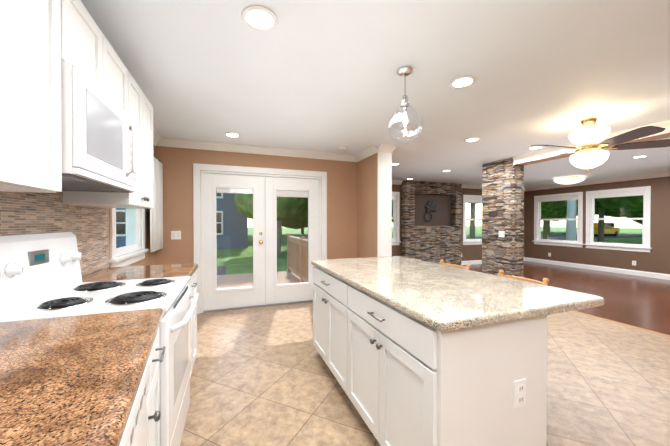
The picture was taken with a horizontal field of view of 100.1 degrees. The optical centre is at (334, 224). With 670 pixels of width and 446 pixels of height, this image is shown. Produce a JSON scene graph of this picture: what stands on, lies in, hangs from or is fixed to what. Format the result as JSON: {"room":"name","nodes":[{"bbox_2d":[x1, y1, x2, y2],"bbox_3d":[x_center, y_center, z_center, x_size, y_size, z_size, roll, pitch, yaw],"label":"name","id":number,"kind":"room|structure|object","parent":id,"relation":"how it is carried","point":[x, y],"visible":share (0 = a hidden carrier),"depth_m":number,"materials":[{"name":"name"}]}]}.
{"room":"kitchen","nodes":[
{"label":"kitchen","id":0,"kind":"room"},
{"bbox_2d":[70,144,154,276],"bbox_3d":[-1.400,0.079,0.750,0.150,2.440,6.800,0,0,-20],"label":"wall","id":1,"kind":"structure","parent":0,"point":[149,259],"depth_m":3.43,"materials":[{"name":"brown paint"}]},
{"bbox_2d":[0,0,67,195],"bbox_3d":[-1.074,-0.560,0.582,0.347,0.880,1.006,0,0,-20],"label":"upper cabinet","id":2,"kind":"object","parent":1,"relation":"attached to","point":[40,40],"depth_m":0.97,"materials":[{"name":"white wood"}]},
{"bbox_2d":[0,191,108,275],"bbox_3d":[-1.241,0.084,0.553,0.008,0.568,3.820,0,0,-20],"label":"tile backsplash","id":3,"kind":"structure","parent":1,"relation":"attached to","point":[33,213],"depth_m":1.68,"materials":[{"name":"tile"}]},
{"bbox_2d":[68,0,111,98],"bbox_3d":[-1.324,-0.833,1.261,0.347,0.345,0.437,0,0,-20],"label":"upper cabinet","id":4,"kind":"object","parent":1,"relation":"attached to","point":[89,49],"depth_m":1.34,"materials":[{"name":"white wood"}]},
{"bbox_2d":[61,61,136,192],"bbox_3d":[-1.333,-0.428,1.432,0.444,0.456,0.754,0,0,-20],"label":"microwave","id":5,"kind":"object","parent":4,"relation":"attached to","point":[98,132],"visible":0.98,"depth_m":1.29,"materials":[{"name":"white glass"}]},
{"bbox_2d":[63,77,153,208],"bbox_3d":[-1.619,-0.571,2.068,0.347,0.880,0.627,0,0,-20],"label":"upper cabinet","id":6,"kind":"object","parent":1,"relation":"attached to","point":[142,109],"depth_m":2.07,"materials":[{"name":"white wood"}]},
{"bbox_2d":[112,47,131,119],"bbox_3d":[-1.435,-0.835,1.563,0.347,0.345,0.437,0,0,-20],"label":"upper cabinet","id":7,"kind":"object","parent":1,"relation":"attached to","point":[121,77],"depth_m":1.74,"materials":[{"name":"white wood"}]},
{"bbox_2d":[109,208,148,266],"bbox_3d":[-2.132,-0.199,2.834,0.195,1.205,1.030,0,0,-20],"label":"kitchen window","id":8,"kind":"structure","parent":1,"relation":"in","point":[135,230],"depth_m":3.06,"materials":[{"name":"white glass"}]},
{"bbox_2d":[150,155,162,251],"bbox_3d":[-2.131,-0.258,3.106,0.101,1.178,1.530,0,0,-20],"label":"curtain","id":9,"kind":"object","parent":1,"relation":"hanging from","point":[156,227],"visible":0.71,"depth_m":3.56,"materials":[{"name":"fabric"}]},
{"bbox_2d":[153,128,162,145],"bbox_3d":[-1.284,-1.094,0.784,0.096,0.095,6.500,0,0,-20],"label":"crown molding","id":10,"kind":"structure","parent":1,"relation":"attached to","point":[158,140],"depth_m":3.69,"materials":[{"name":"white wood"}]},
{"bbox_2d":[155,146,356,264],"bbox_3d":[-1.059,0.052,4.418,3.020,2.440,0.150,0,0,-20],"label":"wall","id":11,"kind":"structure","parent":0,"point":[177,163],"depth_m":4.15,"materials":[{"name":"brown paint"}]},
{"bbox_2d":[171,231,180,239],"bbox_3d":[-2.214,0.151,3.909,0.120,0.120,0.008,0,0,-20],"label":"switch plate","id":12,"kind":"object","parent":11,"relation":"attached to","point":[175,234],"visible":1,"depth_m":3.91,"materials":[{"name":"white plastic"}]},
{"bbox_2d":[193,163,326,313],"bbox_3d":[-1.094,0.202,4.384,1.990,2.140,0.188,0,0,-20],"label":"french door","id":13,"kind":"structure","parent":11,"relation":"in","point":[266,187],"depth_m":4.32,"materials":[{"name":"wood"}]},
{"bbox_2d":[162,138,357,161],"bbox_3d":[-0.962,-1.120,4.314,2.899,0.095,0.097,0,0,-20],"label":"crown molding","id":14,"kind":"structure","parent":11,"relation":"attached to","point":[166,142],"depth_m":4.21,"materials":[{"name":"white wood"}]},
{"bbox_2d":[357,152,391,257],"bbox_3d":[0.197,0.043,5.667,0.230,2.440,3.172,0,0,-20],"label":"wall","id":15,"kind":"structure","parent":0,"point":[374,205],"depth_m":4.27,"materials":[{"name":"paint"}]},
{"bbox_2d":[354,143,382,161],"bbox_3d":[0.507,-1.120,4.384,0.095,0.095,0.758,0,0,-20],"label":"crown molding","id":16,"kind":"structure","parent":15,"relation":"attached to","point":[373,149],"depth_m":4.34,"materials":[{"name":"white wood"}]},
{"bbox_2d":[382,145,395,152],"bbox_3d":[0.378,-1.129,5.594,0.096,0.095,3.118,0,0,-20],"label":"crown molding","id":17,"kind":"structure","parent":15,"relation":"attached to","point":[390,149],"depth_m":4.14,"materials":[{"name":"white wood"}]},
{"bbox_2d":[80,0,669,187],"bbox_3d":[3.107,-1.172,3.596,10.580,0.020,9.050,0,0,-20],"label":"ceiling","id":18,"kind":"structure","parent":0,"point":[315,75],"depth_m":2.16,"materials":[{"name":"white paint"}]},
{"bbox_2d":[224,132,240,137],"bbox_3d":[-1.318,-1.155,3.609,0.193,0.010,0.216,0,0,-20],"label":"recessed light","id":19,"kind":"object","parent":18,"relation":"in","point":[230,134],"depth_m":3.60,"materials":[{"name":"white glass"}]},
{"bbox_2d":[241,5,277,31],"bbox_3d":[-0.416,-1.140,1.554,0.195,0.010,0.200,0,0,-20],"label":"recessed light","id":20,"kind":"object","parent":18,"relation":"in","point":[259,18],"depth_m":1.55,"materials":[{"name":"white glass"}]},
{"bbox_2d":[388,66,421,143],"bbox_3d":[0.525,-0.877,2.101,0.254,0.546,0.254,0,0,-20],"label":"pendant light","id":21,"kind":"object","parent":18,"relation":"hanging from","point":[403,71],"visible":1,"depth_m":2.08,"materials":[{"name":"glass"}]},
{"bbox_2d":[449,76,475,88],"bbox_3d":[1.026,-1.145,2.253,0.200,0.010,0.198,0,0,-20],"label":"recessed light","id":22,"kind":"object","parent":18,"relation":"in","point":[463,81],"depth_m":2.26,"materials":[{"name":"white glass"}]},
{"bbox_2d":[554,176,584,183],"bbox_3d":[5.937,-1.104,7.114,0.620,0.165,0.620,0,0,-20],"label":"flush ceiling light","id":23,"kind":"object","parent":18,"relation":"attached to","point":[570,180],"visible":1,"depth_m":6.95,"materials":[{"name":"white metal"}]},
{"bbox_2d":[512,120,669,165],"bbox_3d":[4.190,-1.085,2.301,0.360,0.134,5.566,0,0,-20],"label":"ceiling beam","id":24,"kind":"structure","parent":18,"relation":"attached to","point":[665,134],"depth_m":4.12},
{"bbox_2d":[517,116,669,172],"bbox_3d":[2.749,-0.860,3.088,1.370,0.594,1.387,0,0,-20],"label":"ceiling fan","id":25,"kind":"object","parent":18,"relation":"hanging from","point":[590,151],"visible":1,"depth_m":2.96,"materials":[{"name":"white glass"}]},
{"bbox_2d":[180,302,669,445],"bbox_3d":[1.266,1.316,1.739,5.830,0.050,6.800,0,0,-20],"label":"floor","id":26,"kind":"structure","parent":0,"point":[262,376],"depth_m":2.23,"materials":[{"name":"beige tile"}]},
{"bbox_2d":[0,308,165,445],"bbox_3d":[-0.534,0.839,0.055,0.988,0.930,2.386,0,0,-20],"label":"base cabinet","id":27,"kind":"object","parent":26,"relation":"on","point":[87,380],"depth_m":0.71,"materials":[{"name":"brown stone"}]},
{"bbox_2d":[0,232,198,445],"bbox_3d":[-1.166,0.671,1.501,0.764,1.245,0.762,0,0,-20],"label":"stove","id":28,"kind":"object","parent":26,"relation":"on","point":[40,276],"visible":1,"depth_m":1.37,"materials":[{"name":"white metal"}]},
{"bbox_2d":[82,263,197,376],"bbox_3d":[-1.455,0.823,2.160,0.711,0.930,0.666,0,0,-20],"label":"base cabinet","id":29,"kind":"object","parent":26,"relation":"on","point":[140,272],"depth_m":2.18,"materials":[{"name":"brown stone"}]},
{"bbox_2d":[312,264,546,445],"bbox_3d":[0.366,0.844,2.019,0.664,0.890,1.788,0,0,-20],"label":"kitchen island","id":30,"kind":"object","parent":26,"relation":"on","point":[413,352],"depth_m":1.26,"materials":[{"name":"white wood"}]},
{"bbox_2d":[311,256,603,335],"bbox_3d":[0.559,0.379,2.091,1.030,0.040,1.860,0,0,-20],"label":"island countertop","id":31,"kind":"structure","parent":30,"relation":"on","point":[450,298],"depth_m":1.47,"materials":[{"name":"beige stone"}]},
{"bbox_2d":[439,260,470,269],"bbox_3d":[0.973,0.828,2.715,0.517,0.914,0.390,0,0,-20],"label":"stool","id":32,"kind":"object","parent":26,"relation":"on","point":[468,266],"visible":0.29,"depth_m":2.79,"materials":[{"name":"brown wood"}]},
{"bbox_2d":[497,270,548,284],"bbox_3d":[1.210,0.833,2.067,0.517,0.914,0.390,0,0,-20],"label":"stool","id":33,"kind":"object","parent":26,"relation":"on","point":[544,282],"visible":0.19,"depth_m":2.13,"materials":[{"name":"brown wood"}]},
{"bbox_2d":[392,184,524,260],"bbox_3d":[3.153,0.023,8.363,7.210,2.440,0.150,0,0,-20],"label":"wall","id":34,"kind":"structure","parent":0,"point":[471,252],"depth_m":8.60,"materials":[{"name":"brown paint"}]},
{"bbox_2d":[392,192,400,244],"bbox_3d":[1.254,-0.159,7.630,1.150,1.475,0.195,0,0,-20],"label":"window","id":35,"kind":"structure","parent":34,"relation":"in","point":[396,203],"depth_m":7.75,"materials":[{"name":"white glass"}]},
{"bbox_2d":[392,180,402,184],"bbox_3d":[0.879,-1.142,7.387,2.055,0.095,0.095,0,0,-20],"label":"crown molding","id":36,"kind":"structure","parent":34,"relation":"attached to","point":[395,182],"depth_m":7.68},
{"bbox_2d":[462,195,481,244],"bbox_3d":[4.506,-0.138,8.825,1.380,1.535,0.195,0,0,-20],"label":"window","id":37,"kind":"structure","parent":34,"relation":"in","point":[472,199],"depth_m":8.64,"materials":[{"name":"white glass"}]},
{"bbox_2d":[461,257,524,264],"bbox_3d":[5.042,1.176,8.977,2.905,0.125,0.017,0,0,-20],"label":"baseboard","id":38,"kind":"structure","parent":34,"relation":"attached to","point":[470,262],"depth_m":8.68,"materials":[{"name":"white wood"}]},
{"bbox_2d":[462,184,525,190],"bbox_3d":[5.014,-1.153,8.907,2.815,0.095,0.095,0,0,-20],"label":"crown molding","id":39,"kind":"structure","parent":34,"relation":"attached to","point":[463,186],"depth_m":8.62,"materials":[{"name":"white wood"}]},
{"bbox_2d":[461,261,669,336],"bbox_3d":[4.688,1.296,4.196,7.210,0.056,9.050,0,0,-20],"label":"floor","id":40,"kind":"structure","parent":0,"point":[641,302],"depth_m":5.29,"materials":[{"name":"brown wood"}]},
{"bbox_2d":[401,181,461,265],"bbox_3d":[2.787,0.026,8.041,1.960,2.439,0.198,0,0,-20],"label":"stone wall","id":41,"kind":"structure","parent":40,"relation":"on","point":[436,238],"depth_m":7.99,"materials":[{"name":"brown stone"}]},
{"bbox_2d":[424,200,437,221],"bbox_3d":[2.754,-0.390,8.083,0.474,0.634,0.051,0,0,-20],"label":"sculpture","id":42,"kind":"object","parent":41,"relation":"attached to","point":[430,206],"visible":1,"depth_m":8.06,"materials":[{"name":"black metal"}]},
{"bbox_2d":[482,158,523,276],"bbox_3d":[3.114,0.046,5.238,0.260,2.439,0.670,0,0,-20],"label":"stone column","id":43,"kind":"structure","parent":40,"relation":"on","point":[502,195],"depth_m":5.06,"materials":[{"name":"brown stone"}]},
{"bbox_2d":[499,231,504,237],"bbox_3d":[3.022,0.177,5.094,0.008,0.120,0.120,0,0,-20],"label":"electrical outlet plate","id":44,"kind":"object","parent":43,"relation":"attached to","point":[501,233],"depth_m":5.07,"materials":[{"name":"white plastic"}]},
{"bbox_2d":[525,176,669,273],"bbox_3d":[8.027,0.045,5.334,0.150,2.440,8.900,0,0,-20],"label":"wall","id":45,"kind":"structure","parent":0,"point":[656,259],"depth_m":7.19,"materials":[{"name":"brown paint"}]},
{"bbox_2d":[532,192,583,247],"bbox_3d":[6.803,-0.136,8.569,0.195,1.575,1.410,0,0,-20],"label":"window","id":46,"kind":"structure","parent":45,"relation":"in","point":[578,196],"depth_m":8.50,"materials":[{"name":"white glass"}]},
{"bbox_2d":[525,257,669,279],"bbox_3d":[7.923,1.202,5.384,0.018,0.125,8.750,0,0,-20],"label":"baseboard","id":47,"kind":"structure","parent":45,"relation":"attached to","point":[623,271],"depth_m":7.45,"materials":[{"name":"white wood"}]},
{"bbox_2d":[526,172,669,190],"bbox_3d":[7.886,-1.127,5.354,0.096,0.095,8.750,0,0,-20],"label":"crown molding","id":48,"kind":"structure","parent":45,"relation":"attached to","point":[664,174],"depth_m":7.37,"materials":[{"name":"white wood"}]},
{"bbox_2d":[584,186,651,251],"bbox_3d":[7.286,-0.126,7.255,0.195,1.575,1.350,0,0,-20],"label":"window","id":49,"kind":"structure","parent":45,"relation":"in","point":[645,192],"depth_m":7.15,"materials":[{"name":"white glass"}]},
{"label":"outside","id":50,"kind":"structure","parent":0,"visible":0},
{"bbox_2d":[217,226,642,274],"bbox_3d":[10.263,1.634,30.353,180.000,0.300,150.000,0,0,-20],"label":"lawn","id":51,"kind":"structure","parent":50,"point":[622,236],"depth_m":24.37,"materials":[{"name":"green plant"}]},
{"bbox_2d":[116,188,247,248],"bbox_3d":[-12.904,-2.422,20.742,12.700,8.048,8.800,0,0,-20],"label":"house","id":52,"kind":"structure","parent":51,"relation":"on","point":[241,231],"depth_m":18.59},
{"bbox_2d":[217,234,307,288],"bbox_3d":[-1.889,0.996,5.827,2.630,1.428,3.046,0,0,-20],"label":"deck","id":53,"kind":"object","parent":51,"relation":"on","point":[288,273],"depth_m":6.54,"materials":[{"name":"brown wood"}]},
{"bbox_2d":[234,193,642,255],"bbox_3d":[5.928,-7.056,17.105,105.150,17.367,66.729,0,0,-20],"label":"trees","id":54,"kind":"object","parent":51,"relation":"on","point":[635,208],"depth_m":14.77,"materials":[{"name":"green plant"}]},
{"bbox_2d":[594,223,619,236],"bbox_3d":[32.292,0.629,34.181,4.400,1.645,1.860,0,0,-20],"label":"car","id":55,"kind":"object","parent":51,"relation":"on","point":[609,230],"depth_m":33.53,"materials":[{"name":"yellow metal"}]}
]}

